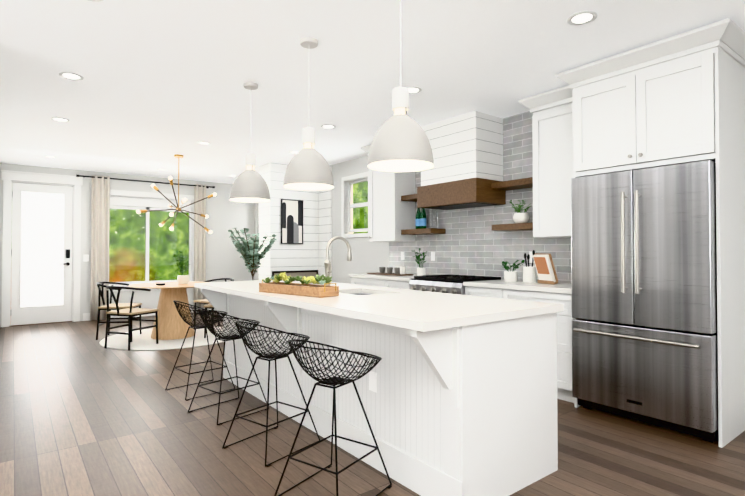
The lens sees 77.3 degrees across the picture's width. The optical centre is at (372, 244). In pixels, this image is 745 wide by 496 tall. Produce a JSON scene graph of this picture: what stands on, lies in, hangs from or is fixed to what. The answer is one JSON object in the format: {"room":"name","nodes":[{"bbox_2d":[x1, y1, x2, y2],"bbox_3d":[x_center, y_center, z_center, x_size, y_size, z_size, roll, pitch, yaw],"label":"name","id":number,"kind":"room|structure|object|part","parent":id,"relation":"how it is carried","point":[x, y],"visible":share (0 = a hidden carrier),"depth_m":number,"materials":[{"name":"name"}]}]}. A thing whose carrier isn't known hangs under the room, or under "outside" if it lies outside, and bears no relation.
{"room":"dining room and kitchen","nodes":[
{"label":"dining room and kitchen","id":0,"kind":"room"},
{"bbox_2d":[0,163,253,326],"bbox_3d":[-5.466,0.012,7.972,7.190,2.640,0.160,1,-1,-38],"label":"wall","id":1,"kind":"structure","parent":0,"point":[224,213],"depth_m":9.17,"materials":[{"name":"white paint"}]},
{"bbox_2d":[11,182,72,324],"bbox_3d":[-5.556,0.151,7.839,0.848,2.334,0.087,1,-1,-38],"label":"front door","id":2,"kind":"structure","parent":1,"relation":"in","point":[20,315],"depth_m":7.80,"materials":[{"name":"white"}]},
{"bbox_3d":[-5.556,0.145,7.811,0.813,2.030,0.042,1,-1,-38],"label":"front door hardware","id":3,"kind":"part","parent":2,"relation":"part of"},
{"bbox_2d":[21,192,63,306],"bbox_3d":[-5.564,0.078,7.860,0.586,1.906,0.015,1,-1,-38],"label":"door glass panel","id":4,"kind":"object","parent":2,"relation":"attached to","point":[42,241],"depth_m":7.85,"materials":[{"name":"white glass"}]},
{"bbox_2d":[11,321,72,325],"bbox_3d":[-5.572,1.325,7.853,0.874,0.012,0.128,1,-1,-38],"label":"front door sill","id":5,"kind":"structure","parent":1,"relation":"attached to","point":[41,323],"depth_m":7.80,"materials":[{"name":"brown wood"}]},
{"bbox_2d":[1,170,82,326],"bbox_3d":[-5.556,0.068,7.851,1.130,2.525,0.160,1,-1,-38],"label":"door frame","id":6,"kind":"structure","parent":1,"relation":"attached to","point":[8,176],"depth_m":7.71,"materials":[{"name":"white wood"}]},
{"bbox_2d":[83,255,88,260],"bbox_3d":[-5.038,0.236,8.192,0.080,0.120,0.006,1,-1,-38],"label":"switch plate","id":7,"kind":"object","parent":1,"relation":"attached to","point":[85,257],"visible":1,"depth_m":8.19,"materials":[{"name":"white plastic"}]},
{"bbox_2d":[76,174,214,319],"bbox_3d":[-4.184,0.058,8.773,2.390,2.548,0.136,1,-1,-38],"label":"curtains","id":8,"kind":"object","parent":1,"relation":"attached to","point":[100,207],"visible":0.94,"depth_m":8.30,"materials":[{"name":"beige fabric"}]},
{"bbox_3d":[-4.821,0.050,8.245,0.293,2.548,0.079,1,-1,-38],"label":"panel","id":9,"kind":"part","parent":8,"relation":"part of","materials":[{"name":"fabric"}]},
{"bbox_3d":[-4.189,-1.181,8.798,2.390,0.050,0.118,1,-1,-38],"label":"rod","id":10,"kind":"part","parent":8,"relation":"part of","materials":[{"name":"black metal"}]},
{"bbox_3d":[-3.448,0.066,9.306,0.243,2.548,0.079,1,-1,-38],"label":"panel","id":11,"kind":"part","parent":8,"relation":"part of","materials":[{"name":"fabric"}]},
{"bbox_2d":[83,306,214,320],"bbox_3d":[-3.818,1.284,9.114,3.158,0.130,0.014,1,-1,-38],"label":"baseboard","id":12,"kind":"structure","parent":1,"relation":"attached to","point":[86,316],"depth_m":8.45,"materials":[{"name":"white"}]},
{"bbox_2d":[109,190,193,290],"bbox_3d":[-4.240,-0.070,8.864,1.750,1.840,0.170,1,-1,-38],"label":"picture window","id":13,"kind":"structure","parent":1,"relation":"in","point":[143,247],"depth_m":8.87,"materials":[{"name":"white"}]},
{"bbox_2d":[110,197,189,208],"bbox_3d":[-4.246,-0.784,8.882,1.480,0.140,0.030,1,-1,-38],"label":"window blind","id":14,"kind":"object","parent":13,"relation":"attached to","point":[138,202],"visible":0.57,"depth_m":8.81,"materials":[{"name":"white"}]},
{"bbox_2d":[259,162,318,279],"bbox_3d":[-1.396,0.011,7.838,0.908,2.639,0.430,1,-1,-38],"label":"wall","id":15,"kind":"structure","parent":0,"point":[279,256],"depth_m":7.59,"materials":[{"name":"white wood"}]},
{"bbox_2d":[281,199,302,243],"bbox_3d":[-1.313,-0.373,7.608,0.390,0.720,0.035,1,-1,-38],"label":"framed artwork","id":16,"kind":"object","parent":15,"relation":"attached to","point":[291,221],"visible":0.94,"depth_m":7.60,"materials":[{"name":"paper"}]},
{"bbox_2d":[272,270,317,277],"bbox_3d":[-1.261,0.628,7.646,0.838,0.400,0.020,1,-1,-38],"label":"fireplace","id":17,"kind":"object","parent":15,"relation":"attached to","point":[306,273],"visible":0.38,"depth_m":7.69,"materials":[{"name":"black metal"}]},
{"bbox_3d":[-1.263,0.628,7.649,0.788,0.340,0.008,1,-1,-38],"label":"fireplace glass","id":18,"kind":"part","parent":17,"relation":"part of","materials":[{"name":"grey"}]},
{"bbox_2d":[254,155,388,283],"bbox_3d":[1.151,-0.025,5.402,0.182,2.640,12.320,1,-1,-38],"label":"wall","id":19,"kind":"structure","parent":0,"point":[368,256],"depth_m":7.44,"materials":[{"name":"white paint"}]},
{"bbox_2d":[255,202,258,236],"bbox_3d":[-2.219,-0.552,9.738,0.142,0.960,0.790,1,-1,-38],"label":"dining room window","id":20,"kind":"structure","parent":19,"relation":"in","point":[256,211],"depth_m":9.97,"materials":[{"name":"white"}]},
{"bbox_3d":[-2.210,-0.565,9.745,0.118,0.807,0.664,1,-1,-38],"label":"frame","id":21,"kind":"part","parent":20,"relation":"part of","materials":[{"name":"white wood"}]},
{"bbox_2d":[341,171,369,237],"bbox_3d":[-0.204,-0.590,7.131,0.142,0.960,0.760,1,-1,-38],"label":"kitchen window","id":22,"kind":"structure","parent":19,"relation":"in","point":[355,202],"depth_m":7.24,"materials":[{"name":"white wood"}]},
{"bbox_3d":[-0.195,-0.603,7.139,0.118,0.807,0.634,1,-1,-38],"label":"frame","id":23,"kind":"part","parent":22,"relation":"part of","materials":[{"name":"white wood"}]},
{"bbox_3d":[-0.170,-0.605,7.158,0.005,0.720,0.550,1,-1,-38],"label":"glass","id":24,"kind":"part","parent":22,"relation":"part of","materials":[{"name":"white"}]},
{"bbox_2d":[369,150,414,241],"bbox_3d":[0.257,-0.634,6.155,0.351,1.190,0.530,1,-1,-38],"label":"upper cabinet","id":25,"kind":"object","parent":19,"relation":"attached to","point":[389,215],"depth_m":5.99,"materials":[{"name":"white wood"}]},
{"bbox_2d":[417,111,505,209],"bbox_3d":[0.963,-0.883,5.143,0.477,0.928,0.860,1,-1,-38],"label":"range hood","id":26,"kind":"object","parent":19,"relation":"attached to","point":[465,171],"visible":0.94,"depth_m":4.89,"materials":[{"name":"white wood"}]},
{"bbox_2d":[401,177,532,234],"bbox_3d":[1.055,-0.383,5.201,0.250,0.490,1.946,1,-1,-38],"label":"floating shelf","id":27,"kind":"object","parent":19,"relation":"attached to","point":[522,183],"visible":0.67,"depth_m":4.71,"materials":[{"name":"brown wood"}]},
{"bbox_2d":[429,209,437,227],"bbox_3d":[0.737,-0.324,5.636,0.064,0.260,0.134,1,-1,-38],"label":"bottle","id":28,"kind":"object","parent":27,"relation":"on","point":[433,218],"depth_m":5.60,"materials":[{"name":"clear glass"}]},
{"bbox_2d":[510,200,530,222],"bbox_3d":[1.476,-0.333,4.668,0.206,0.251,0.202,1,-1,-38],"label":"potted plant","id":29,"kind":"object","parent":27,"relation":"on","point":[519,216],"visible":0.98,"depth_m":4.61,"materials":[{"name":"white ceramic"}]},
{"bbox_3d":[1.484,-0.260,4.652,0.156,0.105,0.156,1,-1,-38],"label":"pot","id":30,"kind":"part","parent":29,"relation":"part of","materials":[{"name":"white ceramic"}]},
{"bbox_2d":[389,111,571,282],"bbox_3d":[1.163,-0.477,5.273,0.006,1.739,3.050,1,-1,-38],"label":"backsplash","id":31,"kind":"structure","parent":19,"relation":"attached to","point":[470,242],"depth_m":5.06,"materials":[{"name":"tile"}]},
{"bbox_2d":[401,252,404,259],"bbox_3d":[0.403,0.149,6.237,0.006,0.115,0.070,1,-1,-38],"label":"electrical outlet plate","id":32,"kind":"object","parent":31,"relation":"attached to","point":[402,253],"depth_m":6.23,"materials":[{"name":"white plastic"}]},
{"bbox_2d":[431,252,434,260],"bbox_3d":[0.752,0.143,5.786,0.006,0.115,0.070,1,-1,-38],"label":"electrical outlet plate","id":33,"kind":"object","parent":31,"relation":"attached to","point":[433,256],"depth_m":5.78,"materials":[{"name":"white plastic"}]},
{"bbox_2d":[529,252,535,262],"bbox_3d":[1.608,0.127,4.679,0.006,0.115,0.070,1,-1,-38],"label":"electrical outlet plate","id":34,"kind":"object","parent":31,"relation":"attached to","point":[530,253],"depth_m":4.69,"materials":[{"name":"white plastic"}]},
{"bbox_2d":[529,90,612,237],"bbox_3d":[1.783,-0.663,4.182,0.351,1.190,0.559,1,-1,-38],"label":"upper cabinet","id":35,"kind":"object","parent":19,"relation":"attached to","point":[572,137],"depth_m":4.05,"materials":[{"name":"white wood"}]},
{"bbox_2d":[0,312,744,495],"bbox_3d":[-1.685,1.292,3.191,7.350,0.060,12.320,1,-1,-38],"label":"floor","id":36,"kind":"structure","parent":0,"point":[83,412],"depth_m":2.96,"materials":[{"name":"brown wood"}]},
{"bbox_2d":[99,327,223,350],"bbox_3d":[-2.826,1.305,6.606,1.810,0.013,1.810,1,-1,-38],"label":"round rug","id":37,"kind":"object","parent":36,"relation":"on","point":[144,341],"visible":0.52,"depth_m":6.22,"materials":[{"name":"fabric"}]},
{"bbox_2d":[96,282,141,339],"bbox_3d":[-3.566,0.906,6.511,0.503,0.775,0.550,0,-1,-8],"label":"dining chair","id":38,"kind":"object","parent":37,"relation":"on","point":[113,305],"visible":0.88,"depth_m":6.44,"materials":[{"name":"black wood"}]},
{"bbox_3d":[-3.530,0.856,6.517,0.430,0.026,0.459,0,-1,-8],"label":"seat","id":39,"kind":"part","parent":38,"relation":"part of","materials":[{"name":"wicker"}]},
{"bbox_2d":[104,286,158,349],"bbox_3d":[-3.067,0.897,5.884,0.550,0.775,0.503,0,-1,18],"label":"dining chair","id":40,"kind":"object","parent":37,"relation":"on","point":[130,312],"visible":0.98,"depth_m":5.76,"materials":[{"name":"black wood"}]},
{"bbox_3d":[-3.056,0.847,5.919,0.459,0.026,0.430,0,-1,18],"label":"seat","id":41,"kind":"part","parent":40,"relation":"part of","materials":[{"name":"paper"}]},
{"bbox_2d":[128,282,204,339],"bbox_3d":[-2.826,0.929,6.611,1.140,0.734,1.140,1,-1,-38],"label":"dining table","id":42,"kind":"object","parent":37,"relation":"on","point":[172,325],"visible":0.81,"depth_m":6.42,"materials":[{"name":"brown wood"}]},
{"bbox_2d":[172,250,189,283],"bbox_3d":[-2.748,0.319,6.646,0.252,0.485,0.338,1,-1,-38],"label":"potted plant","id":43,"kind":"object","parent":42,"relation":"on","point":[182,279],"visible":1,"depth_m":6.61,"materials":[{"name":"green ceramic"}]},
{"bbox_3d":[-2.701,0.500,6.651,0.160,0.124,0.160,1,-1,-38],"label":"pot","id":44,"kind":"part","parent":43,"relation":"part of","materials":[{"name":"white ceramic"}]},
{"bbox_2d":[193,278,233,329],"bbox_3d":[-2.417,0.916,7.212,0.550,0.775,0.503,-1,-1,34],"label":"dining chair","id":45,"kind":"object","parent":37,"relation":"on","point":[204,301],"visible":0.42,"depth_m":7.13,"materials":[{"name":"black wood"}]},
{"bbox_3d":[-2.438,0.865,7.182,0.459,0.026,0.430,-1,-1,34],"label":"seat","id":46,"kind":"part","parent":45,"relation":"part of","materials":[{"name":"paper"}]},
{"bbox_3d":[-2.431,0.947,7.191,0.455,0.714,0.449,-1,-1,34],"label":"frame","id":47,"kind":"part","parent":45,"relation":"part of","materials":[{"name":"black metal"}]},
{"bbox_2d":[204,303,222,337],"bbox_3d":[-2.103,0.908,6.684,0.503,0.775,0.550,0,-1,-6],"label":"dining chair","id":48,"kind":"object","parent":37,"relation":"on","point":[209,306],"visible":0.04,"depth_m":6.45,"materials":[{"name":"black wood"}]},
{"bbox_2d":[165,300,234,400],"bbox_3d":[-1.510,0.875,4.091,0.498,0.798,0.448,-1,-1,44],"label":"stool","id":49,"kind":"object","parent":36,"relation":"on","point":[196,326],"visible":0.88,"depth_m":4.04,"materials":[{"name":"black metal"}]},
{"bbox_2d":[174,301,225,326],"bbox_3d":[-1.510,0.601,4.095,0.493,0.242,0.433,-1,-1,44],"label":"seat","id":50,"kind":"object","parent":49,"relation":"on","point":[181,313],"depth_m":3.99,"materials":[{"name":"black metal"}]},
{"bbox_2d":[188,308,268,424],"bbox_3d":[-1.094,0.868,3.553,0.498,0.798,0.448,-1,-1,40],"label":"stool","id":51,"kind":"object","parent":36,"relation":"on","point":[229,337],"visible":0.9,"depth_m":3.51,"materials":[{"name":"black metal"}]},
{"bbox_2d":[198,309,258,338],"bbox_3d":[-1.094,0.593,3.557,0.493,0.242,0.433,-1,-1,40],"label":"seat","id":52,"kind":"object","parent":51,"relation":"on","point":[235,336],"depth_m":3.47,"materials":[{"name":"black metal"}]},
{"bbox_2d":[228,228,276,278],"bbox_3d":[-1.824,0.534,7.082,0.668,1.568,0.664,1,-1,-38],"label":"eucalyptus tree","id":53,"kind":"object","parent":36,"relation":"on","point":[251,258],"visible":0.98,"depth_m":7.01,"materials":[{"name":"green plant"}]},
{"bbox_2d":[222,321,319,466],"bbox_3d":[-0.629,0.858,2.926,0.498,0.798,0.448,-1,-1,37],"label":"stool","id":54,"kind":"object","parent":36,"relation":"on","point":[275,355],"visible":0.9,"depth_m":2.87,"materials":[{"name":"black metal"}]},
{"bbox_3d":[-0.629,0.978,2.925,0.418,0.560,0.424,-1,-1,37],"label":"plate","id":55,"kind":"part","parent":54,"relation":"part of","materials":[{"name":"black metal"}]},
{"bbox_2d":[235,323,307,357],"bbox_3d":[-0.629,0.584,2.930,0.493,0.242,0.433,-1,-1,37],"label":"seat","id":56,"kind":"object","parent":54,"relation":"on","point":[280,354],"depth_m":2.84,"materials":[{"name":"black metal"}]},
{"bbox_2d":[274,339,391,495],"bbox_3d":[-0.192,0.850,2.354,0.498,0.798,0.448,-1,-1,34],"label":"stool","id":57,"kind":"object","parent":36,"relation":"on","point":[334,381],"visible":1,"depth_m":2.30,"materials":[{"name":"black metal"}]},
{"bbox_2d":[288,341,379,384],"bbox_3d":[-0.193,0.576,2.357,0.493,0.242,0.433,-1,-1,34],"label":"seat","id":58,"kind":"object","parent":57,"relation":"on","point":[334,380],"depth_m":2.27,"materials":[{"name":"black metal"}]},
{"bbox_3d":[-0.192,0.969,2.352,0.418,0.560,0.424,-1,-1,34],"label":"plate","id":59,"kind":"part","parent":57,"relation":"part of","materials":[{"name":"black metal"}]},
{"bbox_2d":[351,278,380,286],"bbox_3d":[0.206,0.863,5.962,0.642,0.880,0.774,1,-1,-38],"label":"base cabinet","id":60,"kind":"object","parent":36,"relation":"on","point":[359,281],"depth_m":5.79,"materials":[{"name":"white wood"}]},
{"bbox_2d":[349,274,416,281],"bbox_3d":[0.315,0.400,5.809,0.665,0.039,1.183,1,-1,-38],"label":"countertop","id":61,"kind":"structure","parent":60,"relation":"on","point":[384,278],"depth_m":5.50,"materials":[{"name":"white stone"}]},
{"bbox_2d":[367,267,412,275],"bbox_3d":[0.216,0.327,5.913,0.230,0.108,0.640,1,-1,-38],"label":"board","id":62,"kind":"object","parent":61,"relation":"on","point":[400,271],"visible":1,"depth_m":5.77,"materials":[{"name":"brown wood"}]},
{"bbox_2d":[400,267,405,273],"bbox_3d":[0.371,0.315,5.704,0.074,0.090,0.074,1,-1,-38],"label":"mug","id":63,"kind":"object","parent":62,"relation":"on","point":[402,269],"depth_m":5.67,"materials":[{"name":"white ceramic"}]},
{"bbox_2d":[412,248,426,275],"bbox_3d":[0.560,0.203,5.594,0.226,0.345,0.155,1,-1,-38],"label":"potted plant","id":64,"kind":"object","parent":61,"relation":"on","point":[421,270],"visible":0.96,"depth_m":5.58,"materials":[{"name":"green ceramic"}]},
{"bbox_3d":[0.585,0.326,5.591,0.104,0.100,0.104,1,-1,-38],"label":"pot","id":65,"kind":"part","parent":64,"relation":"part of","materials":[{"name":"white ceramic"}]},
{"bbox_2d":[201,288,557,495],"bbox_3d":[-0.291,0.827,3.478,1.038,0.881,3.016,1,-1,-38],"label":"kitchen island","id":66,"kind":"object","parent":36,"relation":"on","point":[457,394],"depth_m":2.44,"materials":[{"name":"white wood"}]},
{"bbox_2d":[194,280,497,331],"bbox_3d":[-0.538,0.363,3.307,0.490,0.039,3.080,1,-1,-38],"label":"island countertop","id":67,"kind":"structure","parent":66,"relation":"on","point":[410,314],"depth_m":2.45,"materials":[{"name":"white stone"}]},
{"bbox_2d":[259,272,338,297],"bbox_3d":[-0.527,0.270,3.244,0.677,0.144,0.165,-1,-1,41],"label":"planter box","id":68,"kind":"object","parent":67,"relation":"on","point":[287,286],"visible":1,"depth_m":3.15,"materials":[{"name":"brown wood"}]},
{"bbox_3d":[-0.525,0.281,3.242,0.672,0.053,0.108,-1,-1,41],"label":"handle","id":69,"kind":"part","parent":68,"relation":"part of","materials":[{"name":"wood"}]},
{"bbox_2d":[352,293,372,294],"bbox_3d":[-0.090,0.502,3.437,0.404,0.232,0.524,1,-1,-38],"label":"sink","id":70,"kind":"object","parent":67,"relation":"in","point":[352,293],"depth_m":3.72,"materials":[{"name":"silver metal"}]},
{"bbox_2d":[369,371,376,392],"bbox_3d":[0.004,0.779,2.652,0.006,0.110,0.070,1,-1,-38],"label":"outlet","id":71,"kind":"object","parent":66,"relation":"attached to","point":[372,374],"depth_m":2.65,"materials":[{"name":"white plastic"}]},
{"bbox_2d":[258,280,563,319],"bbox_3d":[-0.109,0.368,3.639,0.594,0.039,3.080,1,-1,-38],"label":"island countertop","id":72,"kind":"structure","parent":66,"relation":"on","point":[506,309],"depth_m":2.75,"materials":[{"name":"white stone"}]},
{"bbox_2d":[324,236,351,284],"bbox_3d":[-0.240,0.141,3.368,0.236,0.406,0.087,1,-1,-38],"label":"faucet","id":73,"kind":"object","parent":72,"relation":"on","point":[327,264],"depth_m":3.33,"materials":[{"name":"silver metal"}]},
{"bbox_2d":[381,282,408,288],"bbox_3d":[0.527,0.857,5.547,0.642,0.880,0.519,1,-1,-38],"label":"base cabinet","id":74,"kind":"object","parent":36,"relation":"on","point":[401,285],"depth_m":5.35,"materials":[{"name":"white wood"}]},
{"bbox_2d":[409,274,500,294],"bbox_3d":[0.879,0.805,5.009,0.723,0.927,0.754,1,-1,-38],"label":"range","id":75,"kind":"object","parent":36,"relation":"on","point":[451,283],"visible":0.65,"depth_m":4.82,"materials":[{"name":"silver metal"}]},
{"bbox_3d":[0.903,0.697,5.029,0.658,0.645,0.748,1,-1,-38],"label":"glass","id":76,"kind":"part","parent":75,"relation":"part of","materials":[{"name":"black"}]},
{"bbox_2d":[465,286,492,297],"bbox_3d":[1.288,0.842,4.562,0.642,0.880,0.443,1,-1,-38],"label":"base cabinet","id":77,"kind":"object","parent":36,"relation":"on","point":[469,290],"depth_m":4.41,"materials":[{"name":"white wood"}]},
{"bbox_2d":[493,290,580,407],"bbox_3d":[1.612,0.836,4.142,0.642,0.880,0.740,1,-1,-38],"label":"base cabinet","id":78,"kind":"object","parent":36,"relation":"on","point":[564,318],"depth_m":3.75,"materials":[{"name":"white wood"}]},
{"bbox_2d":[463,279,571,293],"bbox_3d":[1.487,0.378,4.293,0.665,0.039,1.122,1,-1,-38],"label":"countertop","id":79,"kind":"structure","parent":78,"relation":"on","point":[560,288],"depth_m":4.12,"materials":[{"name":"white stone"}]},
{"bbox_2d":[502,260,524,281],"bbox_3d":[1.358,0.253,4.535,0.169,0.215,0.256,1,-1,-38],"label":"potted plant","id":80,"kind":"object","parent":79,"relation":"on","point":[510,276],"visible":1,"depth_m":4.50,"materials":[{"name":"white ceramic"}]},
{"bbox_3d":[1.348,0.310,4.538,0.124,0.100,0.124,1,-1,-38],"label":"pot","id":81,"kind":"part","parent":80,"relation":"part of","materials":[{"name":"white ceramic"}]},
{"bbox_2d":[523,250,535,282],"bbox_3d":[1.502,0.205,4.456,0.120,0.309,0.120,1,-1,-38],"label":"utensil crock","id":82,"kind":"object","parent":79,"relation":"on","point":[529,274],"visible":0.98,"depth_m":4.41,"materials":[{"name":"white ceramic"}]},
{"bbox_2d":[532,253,557,283],"bbox_3d":[1.580,0.218,4.232,0.220,0.276,0.238,1,-1,-38],"label":"cookbook stand","id":83,"kind":"object","parent":79,"relation":"on","point":[545,268],"visible":0.96,"depth_m":4.18,"materials":[{"name":"brown wood"}]},
{"bbox_2d":[534,257,549,273],"bbox_3d":[1.530,0.190,4.214,0.102,0.153,0.168,1,-1,-38],"label":"photo","id":84,"kind":"object","parent":83,"relation":"attached to","point":[542,264],"depth_m":4.20,"materials":[{"name":"brown paper"}]},
{"bbox_2d":[571,160,718,442],"bbox_3d":[2.060,0.373,3.420,0.764,1.778,0.908,1,-1,-38],"label":"fridge","id":85,"kind":"object","parent":36,"relation":"on","point":[644,290],"visible":0.92,"depth_m":3.15,"materials":[{"name":"silver metal"}]},
{"bbox_2d":[0,0,744,183],"bbox_3d":[-1.685,-1.417,3.231,7.350,0.080,12.320,1,-1,-38],"label":"ceiling","id":86,"kind":"structure","parent":0,"point":[160,85],"depth_m":3.61,"materials":[{"name":"white paint"}]},
{"bbox_2d":[51,117,69,121],"bbox_3d":[-3.369,-1.347,5.025,0.169,0.005,0.169,1,-1,-44],"label":"recessed light","id":87,"kind":"object","parent":86,"relation":"in","point":[58,119],"depth_m":5.02,"materials":[{"name":"white plastic"}]},
{"bbox_2d":[59,72,83,80],"bbox_3d":[-2.445,-1.366,3.780,0.169,0.005,0.169,0,-1,13],"label":"recessed light","id":88,"kind":"object","parent":86,"relation":"in","point":[67,75],"depth_m":3.78,"materials":[{"name":"white plastic"}]},
{"bbox_2d":[136,154,215,233],"bbox_3d":[-2.891,-0.747,6.866,1.088,1.151,1.146,1,-1,-38],"label":"chandelier","id":89,"kind":"object","parent":86,"relation":"hanging from","point":[184,200],"visible":1,"depth_m":6.88,"materials":[{"name":"gold metal"}]},
{"bbox_2d":[197,141,210,144],"bbox_3d":[-2.211,-1.332,6.109,0.169,0.005,0.169,1,-1,-44],"label":"recessed light","id":90,"kind":"object","parent":86,"relation":"in","point":[201,142],"depth_m":6.12,"materials":[{"name":"white plastic"}]},
{"bbox_2d":[230,82,270,201],"bbox_3d":[-1.037,-0.871,3.963,0.336,0.988,0.336,1,-1,-38],"label":"pendant light","id":91,"kind":"object","parent":86,"relation":"hanging from","point":[249,184],"visible":1,"depth_m":3.87,"materials":[{"name":"grey metal"}]},
{"bbox_3d":[-1.037,-0.504,3.958,0.332,0.254,0.332,1,-1,-38],"label":"lamp shade","id":92,"kind":"part","parent":91,"relation":"part of","materials":[{"name":"white metal"}]},
{"bbox_3d":[-1.037,-0.505,3.958,0.336,0.256,0.336,1,-1,-38],"label":"lamp shade","id":93,"kind":"part","parent":91,"relation":"part of","materials":[{"name":"white metal"}]},
{"bbox_2d":[283,37,333,189],"bbox_3d":[-0.429,-0.883,3.144,0.336,0.988,0.336,1,-1,-38],"label":"pendant light","id":94,"kind":"object","parent":86,"relation":"hanging from","point":[308,167],"visible":1,"depth_m":3.05,"materials":[{"name":"grey metal"}]},
{"bbox_3d":[-0.429,-0.517,3.139,0.336,0.256,0.336,1,-1,-38],"label":"lamp shade","id":95,"kind":"part","parent":94,"relation":"part of","materials":[{"name":"white metal"}]},
{"bbox_3d":[-0.429,-0.516,3.139,0.332,0.254,0.332,1,-1,-38],"label":"lamp shade","id":96,"kind":"part","parent":94,"relation":"part of","materials":[{"name":"white metal"}]},
{"bbox_2d":[321,125,335,128],"bbox_3d":[-0.503,-1.343,5.306,0.169,0.005,0.169,1,-1,-44],"label":"recessed light","id":97,"kind":"object","parent":86,"relation":"in","point":[323,126],"depth_m":5.30,"materials":[{"name":"white plastic"}]},
{"bbox_2d":[368,0,433,171],"bbox_3d":[0.144,-0.894,2.386,0.336,0.988,0.336,1,-1,-38],"label":"pendant light","id":98,"kind":"object","parent":86,"relation":"hanging from","point":[400,142],"visible":1,"depth_m":2.29,"materials":[{"name":"grey metal"}]},
{"bbox_3d":[0.144,-0.527,2.381,0.332,0.254,0.332,1,-1,-38],"label":"lamp shade","id":99,"kind":"part","parent":98,"relation":"part of","materials":[{"name":"white metal"}]},
{"bbox_3d":[0.144,-0.528,2.381,0.336,0.256,0.336,1,-1,-38],"label":"lamp shade","id":100,"kind":"part","parent":98,"relation":"part of","materials":[{"name":"white metal"}]},
{"bbox_2d":[406,87,421,93],"bbox_3d":[0.349,-1.361,4.106,0.169,0.005,0.169,1,-1,-44],"label":"recessed light","id":101,"kind":"object","parent":86,"relation":"in","point":[412,90],"depth_m":4.10,"materials":[{"name":"white plastic"}]},
{"bbox_2d":[567,11,596,25],"bbox_3d":[1.277,-1.380,2.840,0.169,0.005,0.169,0,-1,13],"label":"recessed light","id":102,"kind":"object","parent":86,"relation":"in","point":[581,18],"depth_m":2.84,"materials":[{"name":"white plastic"}]},
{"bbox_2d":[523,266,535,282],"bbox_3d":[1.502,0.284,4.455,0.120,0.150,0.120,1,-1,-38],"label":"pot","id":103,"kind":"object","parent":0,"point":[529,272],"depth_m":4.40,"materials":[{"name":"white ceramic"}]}
]}

